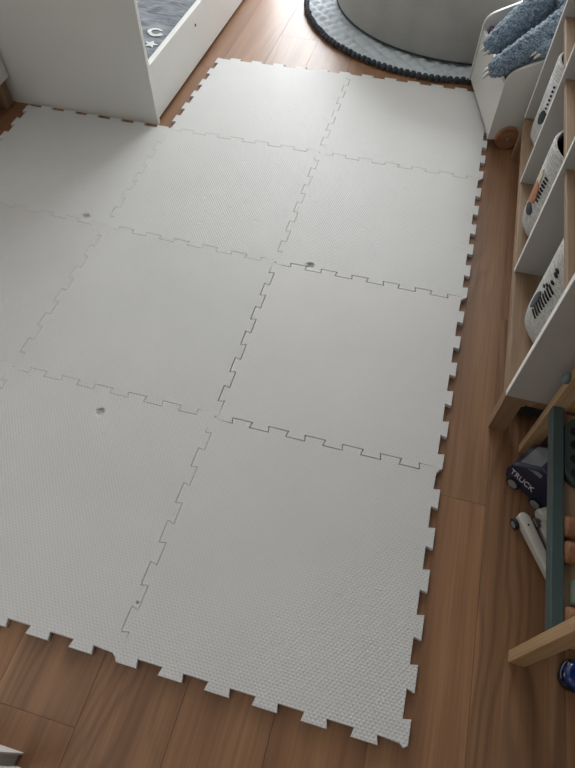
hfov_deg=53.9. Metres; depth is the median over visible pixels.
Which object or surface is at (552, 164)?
rope basket
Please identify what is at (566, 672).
toy car
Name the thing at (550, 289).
rope basket
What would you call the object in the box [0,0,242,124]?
bed
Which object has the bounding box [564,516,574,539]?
wooden peg
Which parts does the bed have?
panel, rail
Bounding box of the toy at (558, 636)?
[508,368,574,666]
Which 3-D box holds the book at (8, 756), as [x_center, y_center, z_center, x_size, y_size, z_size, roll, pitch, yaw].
[-0.583,0.642,1.002,0.172,0.215,0.026,13,57,8]
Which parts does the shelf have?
leg, leg, panel, panel, shelf, shelf, shelf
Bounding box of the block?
[570,579,574,605]
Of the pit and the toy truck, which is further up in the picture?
the pit
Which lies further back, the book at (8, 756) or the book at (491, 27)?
the book at (491, 27)
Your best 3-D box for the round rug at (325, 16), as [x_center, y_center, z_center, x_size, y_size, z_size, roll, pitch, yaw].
[0.829,-1.911,2.845,1.492,0.030,1.494,-22,59,-14]
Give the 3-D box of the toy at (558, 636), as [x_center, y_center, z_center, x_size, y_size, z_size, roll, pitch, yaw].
[0.659,0.237,1.060,0.304,0.577,0.547,13,57,8]
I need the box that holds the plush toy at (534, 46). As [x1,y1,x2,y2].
[478,0,566,79]
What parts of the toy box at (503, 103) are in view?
panel, panel, panel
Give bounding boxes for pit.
[337,0,521,65]
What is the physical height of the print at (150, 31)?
0.009 m
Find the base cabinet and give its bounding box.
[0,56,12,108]
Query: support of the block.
in the toy at (558, 636)
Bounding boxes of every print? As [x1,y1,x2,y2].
[145,41,157,47]
[147,28,163,35]
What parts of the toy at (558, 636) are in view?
post, post, rail, knob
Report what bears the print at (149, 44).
on the duvet
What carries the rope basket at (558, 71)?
on the shelf
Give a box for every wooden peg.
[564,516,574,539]
[564,541,574,564]
[564,607,574,620]
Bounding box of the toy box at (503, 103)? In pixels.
[469,0,556,148]
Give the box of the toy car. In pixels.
[557,659,574,693]
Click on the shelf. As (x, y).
(533, 372)
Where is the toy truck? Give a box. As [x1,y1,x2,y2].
[505,444,547,509]
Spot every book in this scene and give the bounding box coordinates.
[0,745,22,767]
[488,26,501,53]
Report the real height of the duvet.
0.078 m
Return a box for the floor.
[0,0,574,767]
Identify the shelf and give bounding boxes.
[488,0,574,430]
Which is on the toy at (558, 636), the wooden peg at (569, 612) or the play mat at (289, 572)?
the wooden peg at (569, 612)
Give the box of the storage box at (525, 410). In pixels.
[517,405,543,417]
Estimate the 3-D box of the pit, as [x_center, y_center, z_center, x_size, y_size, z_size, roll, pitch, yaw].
[0.921,-2.046,2.732,1.352,0.332,1.352,13,57,8]
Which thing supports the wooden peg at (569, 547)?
in the toy at (558, 636)
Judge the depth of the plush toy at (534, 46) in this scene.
1.99 m
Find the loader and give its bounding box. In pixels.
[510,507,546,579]
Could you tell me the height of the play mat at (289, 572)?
0.012 m
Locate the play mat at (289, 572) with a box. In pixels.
[0,58,486,747]
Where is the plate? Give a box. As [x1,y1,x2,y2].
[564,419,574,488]
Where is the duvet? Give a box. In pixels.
[136,0,195,58]
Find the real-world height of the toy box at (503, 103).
0.400 m
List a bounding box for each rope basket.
[522,130,563,236]
[525,238,563,343]
[531,52,563,144]
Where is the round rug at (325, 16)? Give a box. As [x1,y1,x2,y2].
[304,0,471,83]
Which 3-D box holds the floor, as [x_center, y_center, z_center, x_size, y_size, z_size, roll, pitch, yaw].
[-0.303,-0.862,2.181,3.220,0.050,7.200,13,57,8]

